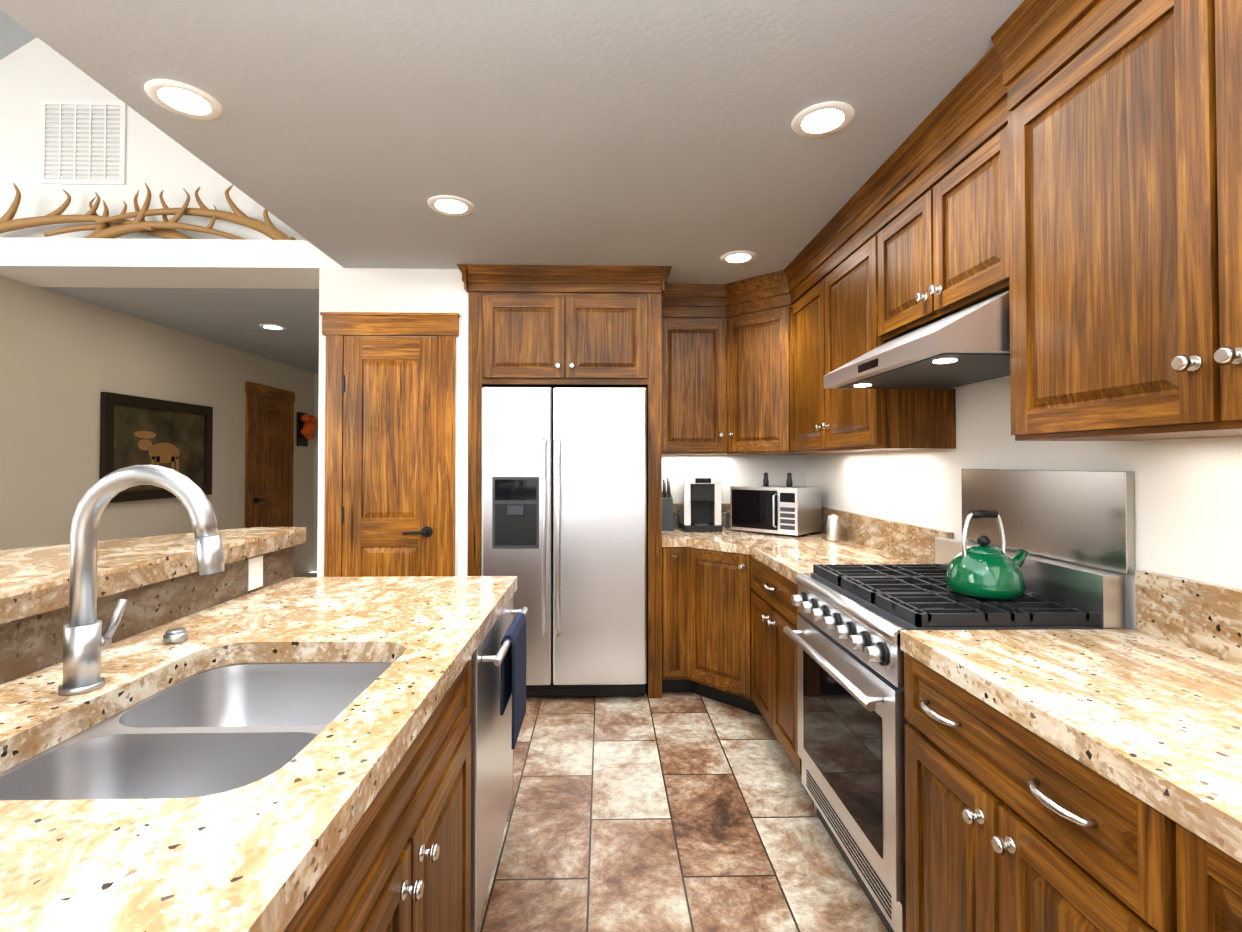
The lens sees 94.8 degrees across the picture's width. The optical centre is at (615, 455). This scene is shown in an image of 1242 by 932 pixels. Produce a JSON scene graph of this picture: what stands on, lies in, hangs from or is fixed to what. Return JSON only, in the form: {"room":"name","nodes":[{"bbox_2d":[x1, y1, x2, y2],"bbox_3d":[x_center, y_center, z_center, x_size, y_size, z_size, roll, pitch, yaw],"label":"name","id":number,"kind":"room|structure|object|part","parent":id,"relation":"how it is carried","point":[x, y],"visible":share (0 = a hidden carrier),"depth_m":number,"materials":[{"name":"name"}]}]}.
{"room":"kitchen","nodes":[
{"label":"kitchen","id":0,"kind":"room"},
{"bbox_2d":[0,10,36,59],"bbox_3d":[-3.975,-2.109,0.553,5.140,2.635,6.400,0,-1,-1],"label":"ceiling","id":1,"kind":"structure","parent":0,"point":[14,35],"depth_m":3.60,"materials":[{"name":"white paint"}]},
{"bbox_2d":[0,37,305,239],"bbox_3d":[-3.993,-2.717,3.712,5.040,2.970,0.100,0,-1,-1],"label":"wall","id":2,"kind":"structure","parent":0,"point":[34,72],"depth_m":3.67,"materials":[{"name":"white paint"}]},
{"bbox_2d":[39,99,126,184],"bbox_3d":[-3.407,-2.003,3.657,0.530,0.540,0.012,0,-1,-1],"label":"air vent","id":3,"kind":"object","parent":2,"relation":"in","point":[82,142],"visible":0.96,"depth_m":3.66,"materials":[{"name":"white"}]},
{"bbox_2d":[0,276,313,576],"bbox_3d":[-3.775,0.184,5.177,0.100,2.470,3.900,0,-1,-1],"label":"wall","id":4,"kind":"structure","parent":0,"point":[65,361],"depth_m":4.10,"materials":[{"name":"beige paint"}]},
{"bbox_2d":[99,392,212,502],"bbox_3d":[-3.695,-0.049,4.667,0.035,0.800,1.130,0,-1,-1],"label":"framed picture","id":5,"kind":"object","parent":4,"relation":"attached to","point":[138,430],"visible":0.81,"depth_m":4.58,"materials":[{"name":"black"}]},
{"bbox_2d":[245,382,294,578],"bbox_3d":[-3.710,0.348,6.196,0.072,2.170,0.890,0,-1,-1],"label":"hall door","id":6,"kind":"structure","parent":4,"relation":"in","point":[269,453],"depth_m":6.15,"materials":[{"name":"brown wood"}]},
{"bbox_2d":[297,412,316,445],"bbox_3d":[-3.675,-0.308,6.855,0.170,0.400,0.237,0,-1,-1],"label":"wall decor","id":7,"kind":"object","parent":4,"relation":"attached to","point":[306,426],"visible":1,"depth_m":6.79,"materials":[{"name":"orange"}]},
{"bbox_2d":[0,238,342,288],"bbox_3d":[-4.037,-1.156,3.439,4.940,0.160,0.400,0,-1,-1],"label":"header beam","id":8,"kind":"structure","parent":0,"point":[156,263],"depth_m":3.28,"materials":[{"name":"white paint"}]},
{"bbox_2d":[0,182,295,239],"bbox_3d":[-3.008,-1.454,3.500,2.140,0.441,0.224,0,-1,-1],"label":"antler mount","id":9,"kind":"object","parent":8,"relation":"on","point":[105,225],"visible":0.94,"depth_m":3.50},
{"bbox_2d":[38,287,318,372],"bbox_3d":[-2.741,-1.088,5.467,2.180,0.080,3.600,0,-1,-1],"label":"ceiling","id":10,"kind":"structure","parent":0,"point":[234,318],"depth_m":4.29,"materials":[{"name":"white paint"}]},
{"bbox_2d":[259,324,286,330],"bbox_3d":[-2.825,-1.053,4.714,0.196,0.007,0.196,0,-1,-1],"label":"recessed light","id":11,"kind":"object","parent":10,"relation":"in","point":[271,327],"visible":1,"depth_m":4.71,"materials":[{"name":"white"}]},
{"bbox_2d":[313,373,318,570],"bbox_3d":[-2.778,0.212,7.199,2.180,2.470,0.100,0,-1,-1],"label":"wall","id":12,"kind":"structure","parent":0,"point":[315,473],"depth_m":7.13,"materials":[{"name":"beige paint"}]},
{"bbox_2d":[317,268,467,576],"bbox_3d":[-1.276,0.158,3.330,0.858,2.470,0.100,0,-1,-1],"label":"wall","id":13,"kind":"structure","parent":0,"point":[393,290],"depth_m":3.29,"materials":[{"name":"white paint"}]},
{"bbox_2d":[320,312,459,576],"bbox_3d":[-1.287,0.289,3.241,0.784,2.205,0.071,0,-1,-1],"label":"pantry door","id":14,"kind":"structure","parent":13,"relation":"in","point":[389,456],"depth_m":3.27,"materials":[{"name":"brown wood"}]},
{"bbox_2d":[0,0,1023,292],"bbox_3d":[-0.003,-1.163,0.735,3.010,0.100,6.620,0,-1,-1],"label":"ceiling","id":15,"kind":"structure","parent":0,"point":[536,132],"depth_m":1.80,"materials":[{"name":"white paint"}]},
{"bbox_2d":[144,79,222,119],"bbox_3d":[-1.331,-1.094,1.766,0.196,0.007,0.196,0,-1,-1],"label":"recessed light","id":16,"kind":"object","parent":15,"relation":"in","point":[183,99],"visible":1,"depth_m":1.76,"materials":[{"name":"white"}]},
{"bbox_2d":[427,195,473,215],"bbox_3d":[-0.716,-1.084,2.489,0.196,0.007,0.196,0,-1,-1],"label":"recessed light","id":17,"kind":"object","parent":15,"relation":"in","point":[449,205],"visible":0.98,"depth_m":2.48,"materials":[{"name":"white"}]},
{"bbox_2d":[720,251,756,264],"bbox_3d":[0.671,-1.075,3.119,0.196,0.007,0.196,0,-1,-1],"label":"recessed light","id":18,"kind":"object","parent":15,"relation":"in","point":[739,257],"visible":1,"depth_m":3.11,"materials":[{"name":"white"}]},
{"bbox_2d":[791,101,854,137],"bbox_3d":[0.677,-1.093,1.869,0.196,0.007,0.196,0,-1,-1],"label":"recessed light","id":19,"kind":"object","parent":15,"relation":"in","point":[823,119],"visible":1,"depth_m":1.86,"materials":[{"name":"white"}]},
{"bbox_2d":[299,573,887,931],"bbox_3d":[-2.756,1.407,2.181,8.450,0.060,9.700,0,-1,-1],"label":"floor","id":20,"kind":"structure","parent":0,"point":[680,812],"depth_m":2.09,"materials":[{"name":"tile"}]},
{"bbox_2d":[0,541,527,931],"bbox_3d":[-0.803,0.835,0.580,1.056,1.040,3.200,0,-1,-1],"label":"kitchen island","id":21,"kind":"object","parent":20,"relation":"on","point":[207,725],"depth_m":1.02,"materials":[{"name":"beige stone"}]},
{"bbox_2d":[0,529,305,616],"bbox_3d":[-2.292,0.291,0.571,2.264,0.048,3.230,0,-1,-1],"label":"island countertop","id":22,"kind":"structure","parent":21,"relation":"on","point":[30,576],"depth_m":1.36,"materials":[{"name":"beige stone"}]},
{"bbox_2d":[0,662,392,800],"bbox_3d":[-0.716,0.595,1.055,0.520,0.198,0.688,0,-1,-1],"label":"sink","id":23,"kind":"object","parent":21,"relation":"in","point":[211,728],"depth_m":1.02,"materials":[{"name":"silver metal"}]},
{"bbox_2d":[248,555,262,590],"bbox_3d":[-1.212,0.396,1.925,0.006,0.105,0.075,0,-1,-1],"label":"outlet","id":24,"kind":"object","parent":21,"relation":"attached to","point":[255,564],"depth_m":1.92,"materials":[{"name":"white plastic"}]},
{"bbox_2d":[468,596,527,931],"bbox_3d":[-0.629,0.880,1.789,0.636,0.742,0.604,0,-1,-1],"label":"dishwasher","id":25,"kind":"object","parent":21,"relation":"in","point":[498,701],"depth_m":1.69,"materials":[{"name":"grey metal"}]},
{"bbox_2d":[500,612,525,748],"bbox_3d":[-0.323,0.704,1.823,0.043,0.336,0.260,0,-1,-1],"label":"towel","id":26,"kind":"object","parent":21,"relation":"hanging from","point":[513,666],"depth_m":1.77,"materials":[{"name":"blue fabric"}]},
{"bbox_2d":[481,387,646,696],"bbox_3d":[-0.293,0.502,3.507,0.926,1.763,0.750,0,-1,-1],"label":"fridge","id":27,"kind":"object","parent":20,"relation":"on","point":[564,510],"visible":0.92,"depth_m":3.20,"materials":[{"name":"grey metal"}]},
{"bbox_3d":[-0.494,0.451,3.163,0.384,1.100,0.070,0,-1,-1],"label":"handle","id":28,"kind":"part","parent":27,"relation":"part of","materials":[{"name":"grey metal"}]},
{"bbox_2d":[456,264,671,698],"bbox_3d":[-0.294,0.162,3.561,1.220,2.468,0.678,0,-1,-1],"label":"surround","id":29,"kind":"object","parent":20,"relation":"on","point":[601,326],"visible":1,"depth_m":3.27,"materials":[{"name":"brown wood"}]},
{"bbox_2d":[662,547,801,774],"bbox_3d":[0.801,0.957,3.074,1.056,0.865,1.676,0,-1,-1],"label":"base cabinet","id":30,"kind":"object","parent":20,"relation":"on","point":[727,643],"depth_m":3.07,"materials":[{"name":"brown wood"}]},
{"bbox_2d":[662,527,933,582],"bbox_3d":[0.801,0.499,3.081,1.056,0.049,1.674,0,-1,-1],"label":"countertop","id":31,"kind":"structure","parent":30,"relation":"on","point":[728,555],"depth_m":3.06,"materials":[{"name":"beige stone"}]},
{"bbox_2d":[662,478,673,530],"bbox_3d":[0.327,0.317,3.743,0.090,0.332,0.220,0,-1,-1],"label":"knife block","id":32,"kind":"object","parent":31,"relation":"on","point":[667,514],"visible":0.75,"depth_m":3.69,"materials":[{"name":"black"}]},
{"bbox_2d":[673,513,678,527],"bbox_3d":[0.400,0.436,3.813,0.054,0.095,0.053,0,-1,-1],"label":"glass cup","id":33,"kind":"object","parent":31,"relation":"on","point":[676,520],"visible":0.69,"depth_m":3.79,"materials":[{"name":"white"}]},
{"bbox_2d":[679,476,721,531],"bbox_3d":[0.552,0.310,3.740,0.240,0.345,0.285,0,-1,-1],"label":"coffee maker","id":34,"kind":"object","parent":31,"relation":"on","point":[699,503],"visible":0.92,"depth_m":3.63,"materials":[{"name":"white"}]},
{"bbox_2d":[721,510,728,527],"bbox_3d":[0.725,0.427,3.820,0.064,0.115,0.062,0,-1,-1],"label":"glass jar","id":35,"kind":"object","parent":31,"relation":"on","point":[724,519],"visible":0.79,"depth_m":3.79,"materials":[{"name":"white"}]},
{"bbox_2d":[730,472,821,536],"bbox_3d":[0.993,0.295,3.570,0.450,0.372,0.366,-1,-1,44],"label":"microwave","id":36,"kind":"object","parent":31,"relation":"on","point":[788,508],"visible":1,"depth_m":3.45,"materials":[{"name":"silver metal"}]},
{"bbox_2d":[827,514,840,540],"bbox_3d":[1.214,0.403,3.180,0.072,0.145,0.072,0,-1,-1],"label":"canister","id":37,"kind":"object","parent":31,"relation":"on","point":[833,527],"visible":1,"depth_m":3.15,"materials":[{"name":"silver metal"}]},
{"bbox_2d":[783,538,1124,931],"bbox_3d":[0.990,0.847,1.859,0.672,1.052,0.756,0,-1,-1],"label":"range","id":38,"kind":"object","parent":20,"relation":"on","point":[853,620],"visible":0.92,"depth_m":1.68,"materials":[{"name":"silver metal"}]},
{"bbox_2d":[811,538,1124,629],"bbox_3d":[1.049,0.397,1.867,0.553,0.152,0.756,0,-1,-1],"label":"cooktop","id":39,"kind":"object","parent":38,"relation":"in","point":[1058,595],"depth_m":1.62,"materials":[{"name":"grey metal"}]},
{"bbox_2d":[945,510,1027,598],"bbox_3d":[1.137,0.292,1.730,0.248,0.252,0.204,0,-1,-1],"label":"kettle","id":40,"kind":"object","parent":38,"relation":"on","point":[983,569],"visible":1,"depth_m":1.68,"materials":[{"name":"green metal"}]},
{"bbox_3d":[1.115,0.242,1.730,0.145,0.153,0.032,0,-1,-1],"label":"handle","id":41,"kind":"part","parent":40,"relation":"part of","materials":[{"name":"silver metal"}]},
{"bbox_2d":[900,643,1109,931],"bbox_3d":[1.059,0.930,1.128,0.623,0.865,0.698,0,-1,-1],"label":"base cabinet","id":42,"kind":"object","parent":20,"relation":"on","point":[1073,780],"depth_m":1.14,"materials":[{"name":"brown wood"}]},
{"bbox_2d":[900,627,1241,850],"bbox_3d":[1.076,0.460,0.254,0.628,0.049,2.456,0,-1,-1],"label":"countertop","id":43,"kind":"structure","parent":42,"relation":"on","point":[1162,714],"depth_m":1.06,"materials":[{"name":"beige stone"}]},
{"bbox_2d":[1106,775,1241,931],"bbox_3d":[1.074,0.921,0.475,0.623,0.865,0.740,0,-1,-1],"label":"base cabinet","id":44,"kind":"object","parent":20,"relation":"on","point":[1165,873],"depth_m":0.79,"materials":[{"name":"brown wood"}]},
{"bbox_2d":[662,455,805,503],"bbox_3d":[-0.143,0.117,3.966,3.150,2.570,0.120,0,-1,-1],"label":"wall","id":45,"kind":"structure","parent":0,"point":[734,470],"depth_m":3.93,"materials":[{"name":"white paint"}]},
{"bbox_2d":[661,300,716,454],"bbox_3d":[0.508,-0.473,3.743,0.498,0.934,0.366,0,-1,-1],"label":"upper cabinet","id":46,"kind":"object","parent":45,"relation":"attached to","point":[689,327],"depth_m":3.60,"materials":[{"name":"brown wood"}]},
{"bbox_2d":[806,378,1241,628],"bbox_3d":[1.441,0.072,0.749,0.120,2.570,6.620,0,-1,-1],"label":"wall","id":47,"kind":"structure","parent":0,"point":[1188,508],"depth_m":1.64,"materials":[{"name":"white paint"}]},
{"bbox_2d":[717,284,784,454],"bbox_3d":[0.981,-0.475,3.600,0.675,0.934,0.673,0,-1,-1],"label":"upper cabinet","id":48,"kind":"object","parent":47,"relation":"attached to","point":[750,321],"depth_m":3.49,"materials":[{"name":"brown wood"}]},
{"bbox_2d":[785,208,955,454],"bbox_3d":[1.157,-0.486,2.821,0.356,0.934,1.117,0,-1,-1],"label":"upper cabinet","id":49,"kind":"object","parent":47,"relation":"attached to","point":[831,317],"depth_m":2.58,"materials":[{"name":"brown wood"}]},
{"bbox_2d":[896,494,905,519],"bbox_3d":[1.335,0.241,2.673,0.008,0.115,0.075,0,-1,-1],"label":"outlet","id":50,"kind":"object","parent":47,"relation":"attached to","point":[900,506],"visible":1,"depth_m":2.67,"materials":[{"name":"white plastic"}]},
{"bbox_2d":[824,290,1009,388],"bbox_3d":[1.091,-0.359,1.878,0.530,0.194,0.752,0,-1,-1],"label":"range hood","id":51,"kind":"object","parent":47,"relation":"attached to","point":[968,346],"visible":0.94,"depth_m":1.68,"materials":[{"name":"silver metal"}]},
{"bbox_2d":[873,96,996,343],"bbox_3d":[1.199,-0.711,1.885,0.312,0.509,0.761,0,-1,-1],"label":"upper cabinet","id":52,"kind":"object","parent":47,"relation":"attached to","point":[935,235],"depth_m":1.84,"materials":[{"name":"brown wood"}]},
{"bbox_2d":[961,469,1135,573],"bbox_3d":[1.344,0.182,1.842,0.026,0.269,0.688,0,-1,-1],"label":"panel","id":53,"kind":"object","parent":47,"relation":"attached to","point":[1086,518],"visible":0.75,"depth_m":1.71,"materials":[{"name":"silver metal"}]},
{"bbox_2d":[993,0,1241,440],"bbox_3d":[1.205,-0.512,0.965,0.340,0.934,1.073,0,-1,-1],"label":"upper cabinet","id":54,"kind":"object","parent":47,"relation":"attached to","point":[1067,174],"depth_m":1.16,"materials":[{"name":"brown wood"}]}
]}

